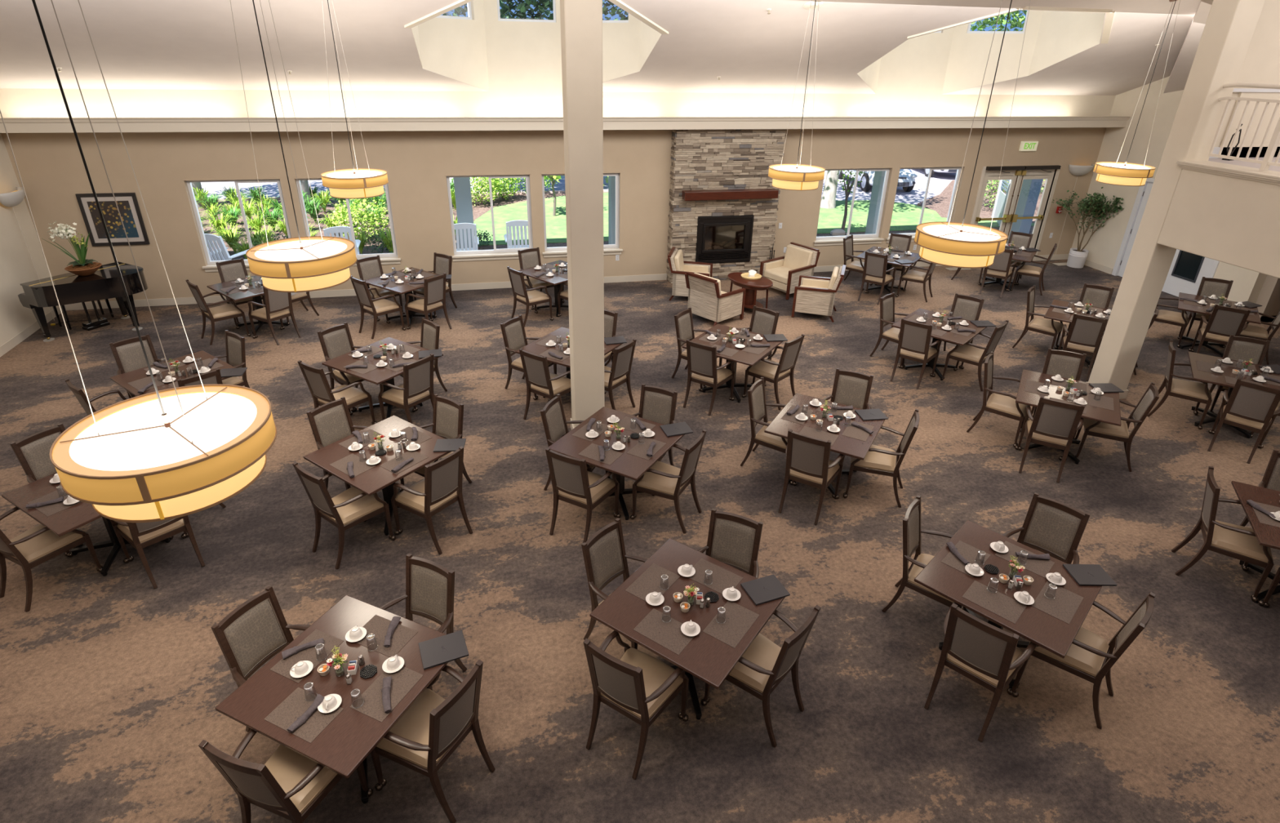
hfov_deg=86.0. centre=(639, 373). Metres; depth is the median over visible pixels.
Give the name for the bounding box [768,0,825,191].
drum pendant
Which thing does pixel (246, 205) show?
plant
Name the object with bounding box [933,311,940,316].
coffee cup
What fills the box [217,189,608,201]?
kerb
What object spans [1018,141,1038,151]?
exit sign
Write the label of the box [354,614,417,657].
placemat
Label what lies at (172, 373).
ramekin
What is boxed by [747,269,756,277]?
table sign
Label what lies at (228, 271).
cushion
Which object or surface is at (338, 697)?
saucer
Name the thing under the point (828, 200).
tree
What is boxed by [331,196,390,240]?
shrub
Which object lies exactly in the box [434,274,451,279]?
folder
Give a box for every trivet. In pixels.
[188,368,197,373]
[360,664,377,679]
[373,354,382,358]
[374,448,386,455]
[630,432,639,439]
[704,591,719,602]
[833,414,843,420]
[983,564,999,573]
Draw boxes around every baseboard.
[0,306,62,356]
[64,253,1068,310]
[1084,259,1113,274]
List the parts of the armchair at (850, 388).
arm, leg, rail, leg, arm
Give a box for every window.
[182,177,291,271]
[293,177,400,266]
[435,1,471,19]
[444,173,533,261]
[497,0,555,22]
[541,171,622,257]
[602,20,628,22]
[813,166,893,245]
[885,165,965,243]
[966,10,1028,33]
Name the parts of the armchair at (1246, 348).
leg, leg, rail, leg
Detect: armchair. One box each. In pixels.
[0,506,102,612]
[9,423,83,548]
[64,378,126,415]
[109,333,168,398]
[109,515,204,588]
[169,502,226,539]
[177,368,223,386]
[185,279,250,345]
[198,728,373,822]
[210,585,310,732]
[213,329,249,387]
[215,257,265,324]
[247,286,301,345]
[286,291,319,324]
[292,461,395,568]
[297,360,377,434]
[306,396,367,489]
[316,322,364,412]
[350,275,405,338]
[355,255,404,320]
[370,659,495,822]
[377,353,434,423]
[379,553,466,671]
[391,317,447,391]
[391,445,472,554]
[400,394,471,492]
[404,272,452,329]
[413,252,457,317]
[500,315,556,399]
[506,266,553,327]
[517,247,555,309]
[519,348,570,419]
[540,393,608,490]
[545,447,621,542]
[557,282,568,316]
[561,281,568,302]
[581,517,648,648]
[583,630,688,779]
[604,309,617,362]
[604,338,636,409]
[630,429,706,533]
[632,383,677,466]
[667,246,712,300]
[671,307,722,388]
[683,338,735,415]
[684,271,746,326]
[697,508,763,577]
[701,604,821,747]
[725,305,779,383]
[740,377,787,480]
[742,333,804,409]
[759,242,820,299]
[777,429,844,524]
[791,264,846,322]
[823,368,873,471]
[843,234,872,290]
[843,408,919,507]
[857,250,896,305]
[869,292,908,367]
[881,495,965,612]
[888,232,911,286]
[889,317,942,388]
[895,259,936,302]
[924,602,1036,742]
[942,293,984,368]
[942,320,1008,391]
[951,267,985,285]
[966,351,1027,447]
[979,248,1017,297]
[991,231,1033,284]
[1002,492,1090,564]
[1010,243,1057,295]
[1012,285,1063,349]
[1013,591,1155,728]
[1014,395,1084,482]
[1031,348,1086,439]
[1057,312,1108,380]
[1061,283,1114,346]
[1074,382,1159,471]
[1093,306,1158,374]
[1146,339,1212,429]
[1148,297,1189,347]
[1171,466,1274,602]
[1184,276,1233,339]
[1188,303,1250,353]
[1207,377,1279,463]
[1208,334,1270,413]
[1221,311,1279,364]
[1240,449,1279,526]
[1249,400,1279,437]
[1257,566,1279,607]
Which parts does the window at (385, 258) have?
head trim, sash, sill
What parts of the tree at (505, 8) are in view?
crown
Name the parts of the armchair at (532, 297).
leg, rail, panel, leg, arm, seat frame, seat, arm, leg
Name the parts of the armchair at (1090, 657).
seat, seat frame, arm, arm, rail, leg, leg, rail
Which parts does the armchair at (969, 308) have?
leg, rail, leg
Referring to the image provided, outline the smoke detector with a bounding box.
[803,0,823,9]
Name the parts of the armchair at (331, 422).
leg, arm, rail, leg, leg, arm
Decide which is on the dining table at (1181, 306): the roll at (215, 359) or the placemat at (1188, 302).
the placemat at (1188, 302)
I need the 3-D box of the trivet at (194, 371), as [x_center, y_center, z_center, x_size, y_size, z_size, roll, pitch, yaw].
[-5.427,-0.025,8.345,0.102,0.015,0.102,18,30,32]
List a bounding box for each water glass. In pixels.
[303,681,317,701]
[315,643,328,661]
[351,688,364,708]
[359,449,367,462]
[363,431,370,443]
[366,633,377,651]
[395,448,403,461]
[603,439,609,450]
[659,574,668,590]
[661,605,671,622]
[703,569,712,585]
[715,606,725,623]
[974,550,986,564]
[986,577,999,592]
[1017,550,1028,564]
[1044,583,1057,599]
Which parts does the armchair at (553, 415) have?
leg, rail, leg, arm, arm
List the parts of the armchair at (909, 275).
leg, arm, seat, seat frame, arm, leg, panel, leg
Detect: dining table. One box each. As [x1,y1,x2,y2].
[1,472,170,576]
[110,350,235,396]
[206,275,288,334]
[215,595,448,803]
[303,415,451,535]
[321,337,443,418]
[363,266,451,325]
[515,327,623,397]
[518,260,568,316]
[548,406,684,519]
[589,537,785,719]
[682,324,782,402]
[764,392,887,498]
[855,246,920,295]
[891,308,987,380]
[914,520,1102,688]
[980,247,1036,291]
[1015,368,1121,464]
[1044,299,1110,365]
[1177,292,1261,356]
[1187,351,1279,438]
[1231,480,1279,601]
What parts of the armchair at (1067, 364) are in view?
leg, rail, leg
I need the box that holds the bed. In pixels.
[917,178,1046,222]
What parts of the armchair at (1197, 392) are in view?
leg, leg, panel, rail, arm, seat frame, seat, arm, leg, leg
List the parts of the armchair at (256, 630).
leg, arm, rail, rail, leg, arm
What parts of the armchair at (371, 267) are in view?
leg, arm, rail, leg, seat, leg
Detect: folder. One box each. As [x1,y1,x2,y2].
[220,367,247,377]
[418,348,442,358]
[418,630,469,669]
[433,438,466,452]
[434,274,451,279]
[604,336,626,344]
[660,422,693,436]
[740,573,790,605]
[763,333,787,341]
[854,408,888,420]
[894,259,914,263]
[969,320,995,326]
[1024,248,1040,251]
[1062,564,1117,586]
[1088,382,1124,392]
[1235,301,1262,307]
[1258,364,1279,373]
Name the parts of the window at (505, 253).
sill, head trim, sash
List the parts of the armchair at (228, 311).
rail, leg, panel, leg, arm, seat, seat frame, arm, leg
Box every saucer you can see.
[49,477,60,483]
[62,498,79,504]
[289,660,313,677]
[317,693,342,712]
[345,626,366,642]
[348,443,362,450]
[365,457,381,464]
[382,655,404,672]
[388,431,402,437]
[405,443,420,450]
[585,431,598,437]
[607,417,619,422]
[612,443,625,449]
[641,431,654,436]
[645,591,664,605]
[677,564,695,577]
[680,621,700,635]
[722,587,741,600]
[734,343,745,347]
[795,414,808,420]
[826,426,839,431]
[843,412,856,417]
[964,564,983,576]
[990,542,1008,552]
[1013,591,1034,604]
[1045,573,1066,585]
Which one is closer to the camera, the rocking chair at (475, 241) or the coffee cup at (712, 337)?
the coffee cup at (712, 337)
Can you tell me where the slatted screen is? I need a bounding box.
[991,179,1011,226]
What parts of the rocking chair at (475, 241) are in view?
crest rail, post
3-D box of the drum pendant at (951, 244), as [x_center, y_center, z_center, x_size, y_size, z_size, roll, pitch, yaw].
[3.113,-2.924,5.856,0.812,3.980,0.812,-21,33,-39]
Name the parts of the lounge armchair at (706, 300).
arm frame, rail, arm frame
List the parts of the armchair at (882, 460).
leg, seat, seat frame, arm, arm, leg, leg, rail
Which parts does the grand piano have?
leg, lid, leg, leg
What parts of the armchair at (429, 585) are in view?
arm, leg, rail, rail, arm, leg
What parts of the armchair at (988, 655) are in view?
leg, arm, rail, panel, rail, seat frame, seat, leg, leg, arm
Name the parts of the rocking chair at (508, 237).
armrest, post, crest rail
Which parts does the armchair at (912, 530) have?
leg, leg, rail, rail, seat frame, seat, arm, arm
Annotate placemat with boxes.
[27,488,81,516]
[127,376,164,390]
[143,359,186,374]
[168,373,199,387]
[188,358,223,370]
[219,285,245,293]
[230,276,258,284]
[248,287,263,293]
[263,687,343,742]
[270,629,343,683]
[329,453,375,477]
[337,429,385,451]
[343,360,379,373]
[347,345,384,359]
[350,666,423,722]
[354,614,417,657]
[377,280,402,288]
[379,450,427,474]
[382,357,417,371]
[386,271,404,279]
[387,343,421,355]
[392,426,431,445]
[406,279,424,286]
[410,271,434,278]
[531,271,555,278]
[535,334,564,347]
[538,263,557,271]
[538,348,569,360]
[558,273,568,279]
[571,421,608,441]
[577,443,623,465]
[613,416,655,434]
[625,563,679,601]
[626,436,666,460]
[633,608,694,654]
[688,558,743,594]
[697,331,726,343]
[702,600,759,648]
[712,344,739,356]
[729,329,755,341]
[742,342,769,355]
[781,404,813,424]
[799,426,839,445]
[816,401,854,417]
[841,420,874,441]
[886,250,906,254]
[887,257,896,262]
[898,255,916,261]
[906,314,930,323]
[931,328,947,336]
[933,315,963,324]
[941,540,991,577]
[949,324,975,336]
[962,580,1026,623]
[995,541,1054,577]
[1004,247,1018,250]
[1016,251,1031,257]
[1024,379,1048,395]
[1031,580,1083,624]
[1049,397,1086,413]
[1051,378,1086,391]
[1052,305,1072,315]
[1075,305,1102,312]
[1088,392,1114,410]
[1102,314,1110,320]
[1183,299,1202,306]
[1195,360,1222,374]
[1204,297,1231,305]
[1204,307,1213,312]
[1219,358,1257,371]
[1224,375,1262,385]
[1233,306,1254,315]
[1252,501,1279,527]
[1259,372,1279,386]
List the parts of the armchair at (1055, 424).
leg, arm, leg, seat frame, seat, rail, panel, rail, leg, arm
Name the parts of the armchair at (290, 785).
leg, rail, arm, panel, rail, leg, seat frame, seat, arm, leg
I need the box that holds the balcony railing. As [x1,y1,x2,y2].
[1208,82,1279,171]
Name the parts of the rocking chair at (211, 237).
crest rail, post, armrest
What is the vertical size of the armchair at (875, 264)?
0.992 m
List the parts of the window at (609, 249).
head trim, sill, sash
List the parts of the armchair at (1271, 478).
arm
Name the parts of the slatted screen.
post, panel, post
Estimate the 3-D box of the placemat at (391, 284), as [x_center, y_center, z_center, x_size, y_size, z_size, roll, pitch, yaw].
[-4.209,-1.511,11.572,0.374,0.002,0.250,17,30,31]
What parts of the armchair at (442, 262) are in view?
seat, seat frame, leg, rail, leg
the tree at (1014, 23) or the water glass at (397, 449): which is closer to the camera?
the water glass at (397, 449)
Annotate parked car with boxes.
[838,168,917,191]
[924,168,956,177]
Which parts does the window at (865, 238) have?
sill, head trim, sash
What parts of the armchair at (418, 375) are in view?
leg, arm, seat, seat frame, leg, rail, rail, panel, leg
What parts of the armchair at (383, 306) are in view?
leg, rail, panel, leg, arm, seat, seat frame, arm, leg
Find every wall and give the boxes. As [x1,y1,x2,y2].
[0,88,1115,302]
[0,133,58,346]
[857,6,1115,93]
[1071,76,1279,322]
[1214,0,1279,157]
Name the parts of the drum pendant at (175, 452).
cord, shade trim, lamp shade, lamp shade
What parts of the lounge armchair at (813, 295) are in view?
arm frame, arm frame, rail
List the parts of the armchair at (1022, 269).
leg, seat frame, seat, arm, arm, leg, leg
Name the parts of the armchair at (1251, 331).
seat frame, seat, arm, arm, leg, leg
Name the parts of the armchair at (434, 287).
leg, arm, seat, seat frame, leg, rail, rail, panel, leg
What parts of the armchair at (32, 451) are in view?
leg, arm, rail, leg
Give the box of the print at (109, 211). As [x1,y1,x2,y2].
[86,200,138,238]
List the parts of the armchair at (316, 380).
leg, rail, panel, rail, leg, arm, seat, seat frame, arm, leg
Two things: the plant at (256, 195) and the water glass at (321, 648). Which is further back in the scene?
the plant at (256, 195)
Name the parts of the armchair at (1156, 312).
leg, rail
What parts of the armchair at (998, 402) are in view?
leg, leg, rail, seat frame, arm, arm, seat, leg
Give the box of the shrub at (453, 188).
[449,177,454,191]
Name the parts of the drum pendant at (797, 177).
lamp shade, lamp shade, shade trim, cord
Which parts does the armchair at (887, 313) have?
leg, rail, leg, arm, seat frame, seat, arm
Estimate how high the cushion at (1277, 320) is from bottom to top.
0.375 m
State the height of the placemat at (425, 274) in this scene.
0.002 m
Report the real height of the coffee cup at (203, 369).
0.057 m
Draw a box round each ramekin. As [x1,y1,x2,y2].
[168,371,175,376]
[317,663,329,675]
[368,443,375,449]
[380,355,386,360]
[385,444,393,451]
[604,430,611,436]
[607,424,613,430]
[673,591,682,602]
[680,601,689,612]
[809,413,816,420]
[816,418,822,425]
[999,573,1008,583]
[1022,575,1033,585]
[1057,386,1063,391]
[1062,391,1069,396]
[1231,368,1239,373]
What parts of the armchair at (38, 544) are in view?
leg, panel, rail, arm, leg, seat frame, seat, arm, leg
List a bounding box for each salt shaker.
[345,673,352,683]
[397,442,401,448]
[699,598,704,608]
[1007,579,1013,588]
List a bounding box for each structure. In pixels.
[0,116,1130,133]
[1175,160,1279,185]
[1208,88,1279,158]
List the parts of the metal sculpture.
frame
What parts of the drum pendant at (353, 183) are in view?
cord, shade trim, lamp shade, lamp shade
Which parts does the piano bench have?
leg, leg, leg, leg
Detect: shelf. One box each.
[681,188,778,200]
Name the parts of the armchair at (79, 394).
rail, panel, leg, arm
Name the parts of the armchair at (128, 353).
leg, arm, rail, leg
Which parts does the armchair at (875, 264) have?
leg, rail, panel, rail, seat, seat frame, leg, arm, leg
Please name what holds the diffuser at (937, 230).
attached to the drum pendant at (951, 244)
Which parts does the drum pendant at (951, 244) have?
lamp shade, shade trim, lamp shade, cord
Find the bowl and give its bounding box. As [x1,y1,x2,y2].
[64,262,102,275]
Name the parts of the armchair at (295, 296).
seat, seat frame, leg, leg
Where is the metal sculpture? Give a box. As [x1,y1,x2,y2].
[1222,124,1242,160]
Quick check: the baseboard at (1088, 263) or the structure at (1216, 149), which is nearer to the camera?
the structure at (1216, 149)
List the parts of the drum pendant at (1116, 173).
lamp shade, shade trim, lamp shade, cord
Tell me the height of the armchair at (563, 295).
0.992 m
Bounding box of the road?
[200,168,956,205]
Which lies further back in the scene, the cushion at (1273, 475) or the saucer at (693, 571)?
the cushion at (1273, 475)
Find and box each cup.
[43,337,54,342]
[53,473,60,481]
[66,495,77,503]
[146,368,156,373]
[164,375,173,382]
[185,355,192,362]
[200,366,209,372]
[240,284,246,288]
[290,660,308,675]
[322,694,337,710]
[349,625,362,639]
[351,441,359,449]
[352,351,360,356]
[368,455,379,463]
[376,360,385,366]
[386,343,394,349]
[386,654,399,670]
[391,428,399,436]
[402,351,411,357]
[408,441,417,449]
[547,340,554,345]
[565,347,569,353]
[587,429,597,436]
[609,414,618,422]
[613,440,622,448]
[644,428,652,435]
[648,591,661,603]
[680,564,693,574]
[684,619,696,633]
[709,333,715,339]
[725,586,737,599]
[731,327,737,333]
[755,333,760,339]
[795,412,805,419]
[812,398,819,405]
[829,423,837,431]
[845,410,853,417]
[917,316,924,321]
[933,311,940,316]
[943,324,951,329]
[960,320,967,324]
[967,563,980,573]
[993,541,1004,551]
[1017,591,1030,602]
[1039,385,1048,391]
[1048,572,1062,583]
[1053,374,1061,380]
[1066,307,1071,312]
[1075,301,1082,306]
[1075,397,1086,404]
[1093,387,1101,394]
[1097,312,1103,317]
[1199,299,1204,303]
[1209,294,1216,298]
[1213,366,1221,372]
[1222,357,1231,363]
[1254,375,1264,381]
[1262,366,1271,372]
[1273,511,1279,519]
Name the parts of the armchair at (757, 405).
leg, rail, leg, rail, arm, seat frame, seat, arm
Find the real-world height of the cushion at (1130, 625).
0.375 m
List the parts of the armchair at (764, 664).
leg, seat, arm, seat frame, leg, arm, rail, panel, rail, leg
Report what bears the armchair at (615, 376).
on the floor at (112, 685)
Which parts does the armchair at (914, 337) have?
leg, rail, panel, rail, seat, seat frame, leg, arm, leg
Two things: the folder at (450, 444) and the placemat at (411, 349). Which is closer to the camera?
the folder at (450, 444)
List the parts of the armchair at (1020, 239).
leg, seat, rail, leg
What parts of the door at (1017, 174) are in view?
latch rod, latch rod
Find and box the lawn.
[473,192,1034,245]
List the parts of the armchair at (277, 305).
leg, arm, seat, seat frame, leg, panel, rail, leg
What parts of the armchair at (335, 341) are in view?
leg, rail, arm, seat, seat frame, leg, arm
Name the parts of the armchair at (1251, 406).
leg, leg, arm, rail, seat frame, seat, panel, rail, leg, leg, arm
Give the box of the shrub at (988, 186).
[982,179,1044,208]
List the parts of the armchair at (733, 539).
arm, leg, rail, rail, leg, arm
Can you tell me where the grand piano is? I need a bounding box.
[17,261,147,339]
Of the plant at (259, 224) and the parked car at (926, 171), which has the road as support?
the parked car at (926, 171)
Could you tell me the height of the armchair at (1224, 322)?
0.992 m
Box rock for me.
[830,228,844,235]
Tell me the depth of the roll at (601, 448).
6.79 m
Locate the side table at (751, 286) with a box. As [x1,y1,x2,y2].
[727,272,773,308]
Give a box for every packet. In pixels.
[347,666,355,670]
[348,662,355,666]
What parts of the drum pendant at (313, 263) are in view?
cord, shade trim, lamp shade, lamp shade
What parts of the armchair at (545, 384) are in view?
leg, rail, panel, rail, leg, seat frame, seat, arm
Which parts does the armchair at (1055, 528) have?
arm, leg, rail, rail, arm, leg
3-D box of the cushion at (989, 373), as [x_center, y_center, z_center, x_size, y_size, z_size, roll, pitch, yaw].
[4.379,0.035,8.632,0.093,0.375,0.330,17,30,31]
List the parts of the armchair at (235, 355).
arm, leg, seat, rail, arm, seat frame, leg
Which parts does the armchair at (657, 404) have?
leg, rail, leg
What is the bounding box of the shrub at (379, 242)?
[364,231,393,253]
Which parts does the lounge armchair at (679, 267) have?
rail, arm frame, arm frame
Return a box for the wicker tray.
[741,272,761,279]
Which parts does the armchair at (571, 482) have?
leg, rail, panel, rail, leg, seat, seat frame, arm, leg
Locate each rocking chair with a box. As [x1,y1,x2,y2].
[204,233,248,260]
[323,226,360,258]
[453,222,479,254]
[503,220,528,248]
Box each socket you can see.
[161,413,170,427]
[298,241,302,249]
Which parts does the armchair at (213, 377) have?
leg, rail, panel, leg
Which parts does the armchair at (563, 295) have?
leg, arm, seat frame, seat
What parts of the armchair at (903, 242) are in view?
leg, seat, rail, leg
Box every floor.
[0,259,1279,822]
[1208,156,1279,171]
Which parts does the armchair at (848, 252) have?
leg, rail, leg, arm, seat frame, seat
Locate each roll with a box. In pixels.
[26,496,63,507]
[137,382,153,393]
[152,361,168,368]
[207,357,218,368]
[225,286,235,293]
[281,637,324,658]
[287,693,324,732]
[345,364,367,368]
[346,461,354,477]
[351,347,372,352]
[351,430,362,443]
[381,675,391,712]
[382,280,388,285]
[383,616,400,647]
[391,361,413,367]
[391,457,413,472]
[408,281,424,284]
[410,426,417,440]
[535,271,545,277]
[548,351,563,359]
[586,417,595,431]
[597,445,604,461]
[632,417,646,430]
[646,441,656,457]
[705,329,716,337]
[716,343,725,352]
[743,328,750,336]
[751,343,769,346]
[786,404,799,414]
[830,405,853,409]
[850,422,873,433]
[946,315,962,319]
[946,542,969,564]
[957,328,975,332]
[1015,551,1050,559]
[1049,304,1068,308]
[1179,297,1198,302]
[1206,306,1212,311]
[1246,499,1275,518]
[1262,375,1279,382]
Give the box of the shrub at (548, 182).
[505,175,561,193]
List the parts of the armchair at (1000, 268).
leg, rail, seat frame, panel, seat, leg, rail, leg, arm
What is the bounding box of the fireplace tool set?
[768,246,774,259]
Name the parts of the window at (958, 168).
sill, head trim, sash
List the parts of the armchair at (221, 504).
leg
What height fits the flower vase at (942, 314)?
0.190 m
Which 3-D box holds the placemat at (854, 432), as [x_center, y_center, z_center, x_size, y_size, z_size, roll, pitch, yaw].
[2.329,0.609,7.332,0.250,0.002,0.374,15,28,27]
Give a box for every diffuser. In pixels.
[69,392,257,471]
[254,240,346,261]
[325,170,382,177]
[773,165,821,172]
[922,224,1000,241]
[1099,163,1151,168]
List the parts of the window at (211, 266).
sill, head trim, sash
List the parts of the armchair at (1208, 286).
leg, leg, seat frame, seat, rail, leg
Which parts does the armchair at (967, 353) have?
leg, seat frame, arm, seat, arm, leg, panel, leg, rail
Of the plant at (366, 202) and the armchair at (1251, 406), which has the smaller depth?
the armchair at (1251, 406)
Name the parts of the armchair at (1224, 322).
leg, arm, leg, seat frame, seat, rail, panel, rail, leg, arm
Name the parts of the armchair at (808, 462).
leg, rail, panel, rail, seat, seat frame, leg, arm, leg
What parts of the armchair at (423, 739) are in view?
leg, arm, seat, seat frame, leg, arm, rail, panel, rail, leg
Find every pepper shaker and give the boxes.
[357,654,364,664]
[402,441,406,448]
[705,597,710,606]
[1015,580,1022,589]
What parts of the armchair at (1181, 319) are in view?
seat frame, arm, seat, arm, leg, leg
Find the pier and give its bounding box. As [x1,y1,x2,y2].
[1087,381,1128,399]
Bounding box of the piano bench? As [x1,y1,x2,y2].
[52,298,114,329]
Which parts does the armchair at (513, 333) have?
leg, arm, rail, leg, seat, seat frame, arm, leg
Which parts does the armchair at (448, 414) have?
leg, seat frame, arm, seat, leg, rail, arm, leg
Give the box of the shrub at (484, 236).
[455,229,493,247]
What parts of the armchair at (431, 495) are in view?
leg, arm, seat, seat frame, leg, rail, panel, rail, leg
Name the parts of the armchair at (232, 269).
leg, rail, seat frame, leg, seat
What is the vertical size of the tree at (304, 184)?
7.304 m
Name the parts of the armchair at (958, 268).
leg, leg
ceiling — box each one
[0,0,1200,95]
[1164,0,1213,93]
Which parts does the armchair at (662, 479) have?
leg, arm, seat, seat frame, arm, leg, rail, panel, rail, leg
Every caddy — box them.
[346,659,358,675]
[695,592,702,604]
[826,414,833,421]
[1012,575,1022,586]
[1069,387,1077,393]
[1240,368,1249,374]
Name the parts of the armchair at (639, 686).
leg, rail, arm, panel, rail, leg, seat, seat frame, arm, leg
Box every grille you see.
[808,4,817,8]
[897,182,909,186]
[947,169,956,172]
[948,267,965,269]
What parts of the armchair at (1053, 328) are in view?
leg, leg, rail, arm, seat frame, seat, arm, leg, leg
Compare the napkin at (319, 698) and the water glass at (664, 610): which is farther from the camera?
the water glass at (664, 610)
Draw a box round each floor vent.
[945,266,971,270]
[1052,262,1066,265]
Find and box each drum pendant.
[0,0,276,522]
[230,0,356,292]
[320,0,388,199]
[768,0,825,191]
[913,0,1031,268]
[1093,0,1180,186]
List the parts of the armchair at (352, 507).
leg, rail, panel, rail, arm, leg, seat, seat frame, arm, leg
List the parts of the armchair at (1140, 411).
leg, leg, seat, seat frame, arm, arm, leg, leg, rail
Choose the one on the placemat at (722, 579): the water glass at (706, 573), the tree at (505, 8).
the water glass at (706, 573)
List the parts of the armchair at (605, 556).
leg, arm, rail, rail, leg, leg, arm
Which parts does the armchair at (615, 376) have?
arm, leg, seat, seat frame, rail, panel, rail, leg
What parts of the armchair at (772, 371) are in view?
leg, arm, seat, seat frame, arm, leg, rail, panel, rail, leg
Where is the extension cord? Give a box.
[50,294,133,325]
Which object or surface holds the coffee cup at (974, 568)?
on the saucer at (966, 567)
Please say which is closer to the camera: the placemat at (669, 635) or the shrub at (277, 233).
the placemat at (669, 635)
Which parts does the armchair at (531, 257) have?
leg, rail, seat, seat frame, leg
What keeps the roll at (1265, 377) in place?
on the placemat at (1270, 382)
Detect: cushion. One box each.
[21,432,60,479]
[116,340,154,372]
[220,262,244,281]
[224,599,285,675]
[227,336,241,368]
[314,404,351,446]
[323,328,351,359]
[360,259,381,279]
[411,564,446,622]
[422,323,435,350]
[435,256,448,275]
[435,401,457,438]
[505,320,524,353]
[521,251,538,269]
[546,402,565,441]
[589,529,622,587]
[604,314,613,337]
[642,391,671,424]
[674,249,684,271]
[678,313,692,344]
[685,271,710,276]
[693,272,720,289]
[711,518,755,570]
[751,311,774,334]
[751,384,764,424]
[764,266,792,284]
[782,244,813,269]
[800,284,827,288]
[827,266,839,288]
[835,375,867,408]
[845,238,852,259]
[883,297,893,324]
[890,236,908,251]
[899,416,915,456]
[907,506,919,555]
[953,297,979,320]
[986,359,992,391]
[1010,234,1029,248]
[1024,502,1079,559]
[1029,290,1034,314]
[1046,354,1079,379]
[1082,288,1109,308]
[1112,603,1145,653]
[1133,389,1153,425]
[1200,280,1227,298]
[1227,340,1262,364]
[1267,457,1279,491]
[1272,313,1279,328]
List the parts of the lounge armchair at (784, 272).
arm frame, panel, arm frame, rail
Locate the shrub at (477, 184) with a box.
[469,177,502,205]
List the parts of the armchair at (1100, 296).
leg, rail, leg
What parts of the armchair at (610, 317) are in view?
seat frame, rail, leg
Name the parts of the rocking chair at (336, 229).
crest rail, armrest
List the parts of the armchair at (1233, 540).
leg, leg, rail, panel, rail, arm, seat frame, seat, arm, leg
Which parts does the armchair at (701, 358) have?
leg, rail, panel, rail, seat, seat frame, leg, arm, leg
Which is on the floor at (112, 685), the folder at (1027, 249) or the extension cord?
the extension cord
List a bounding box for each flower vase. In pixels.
[168,358,180,372]
[246,273,253,284]
[326,645,347,675]
[373,431,385,448]
[379,341,388,355]
[554,260,559,271]
[565,332,569,346]
[613,422,624,439]
[683,583,699,604]
[726,326,734,341]
[820,400,831,417]
[937,310,947,322]
[1008,555,1025,577]
[1066,376,1076,390]
[1084,299,1093,311]
[1218,295,1226,304]
[1242,358,1253,369]
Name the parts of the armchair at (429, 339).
arm, leg, rail, leg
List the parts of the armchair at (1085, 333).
leg, arm, leg, seat frame, seat, rail, panel, rail, leg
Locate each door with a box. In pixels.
[970,164,1061,261]
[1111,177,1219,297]
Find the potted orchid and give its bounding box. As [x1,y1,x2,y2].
[41,221,102,275]
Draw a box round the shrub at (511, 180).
[482,177,519,199]
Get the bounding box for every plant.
[192,186,213,208]
[196,192,225,207]
[200,202,227,219]
[200,210,241,235]
[212,221,244,247]
[213,185,240,204]
[213,200,248,213]
[213,223,252,253]
[214,205,248,229]
[218,186,249,201]
[222,194,250,215]
[226,236,257,259]
[229,198,258,218]
[234,228,274,246]
[237,211,274,235]
[240,186,268,204]
[244,186,262,198]
[244,201,275,221]
[247,230,288,245]
[250,223,277,242]
[252,205,284,231]
[256,195,278,210]
[265,197,283,218]
[269,218,287,236]
[302,191,312,200]
[303,195,321,217]
[304,199,328,222]
[309,184,322,199]
[309,191,336,212]
[309,227,320,235]
[314,214,346,233]
[315,189,329,199]
[325,204,353,226]
[334,197,343,204]
[340,200,357,222]
[348,228,376,253]
[353,206,382,226]
[361,197,372,208]
[366,191,386,208]
[368,201,386,218]
[368,226,393,253]
[450,188,456,209]
[453,214,457,235]
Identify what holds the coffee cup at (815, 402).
on the saucer
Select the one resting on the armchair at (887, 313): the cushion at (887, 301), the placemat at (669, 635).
the cushion at (887, 301)
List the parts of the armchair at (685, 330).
leg, arm, rail, seat, leg, seat frame, arm, leg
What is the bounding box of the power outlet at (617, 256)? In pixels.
[615,254,619,260]
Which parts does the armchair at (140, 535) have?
arm, leg, leg, seat, seat frame, panel, rail, leg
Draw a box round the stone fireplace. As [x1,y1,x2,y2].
[666,128,786,283]
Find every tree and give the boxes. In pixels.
[191,182,207,208]
[300,180,311,202]
[441,0,553,192]
[499,0,628,20]
[543,175,563,216]
[820,170,839,208]
[835,169,865,230]
[970,9,1026,31]
[1052,186,1123,268]
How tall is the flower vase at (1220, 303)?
0.197 m
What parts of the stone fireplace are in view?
fireplace glass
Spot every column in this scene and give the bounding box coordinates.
[453,177,475,248]
[560,0,604,427]
[608,176,615,244]
[865,170,885,234]
[1008,178,1043,237]
[1088,0,1279,390]
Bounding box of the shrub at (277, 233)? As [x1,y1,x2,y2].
[273,233,288,239]
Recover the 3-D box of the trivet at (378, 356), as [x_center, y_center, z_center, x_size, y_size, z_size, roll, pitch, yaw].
[-3.379,-0.220,8.843,0.102,0.015,0.102,16,29,28]
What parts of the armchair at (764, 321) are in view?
leg, rail, leg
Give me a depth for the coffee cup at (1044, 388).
8.24 m
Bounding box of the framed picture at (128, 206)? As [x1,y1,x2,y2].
[75,192,150,246]
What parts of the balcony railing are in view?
rail, rail, handrail, post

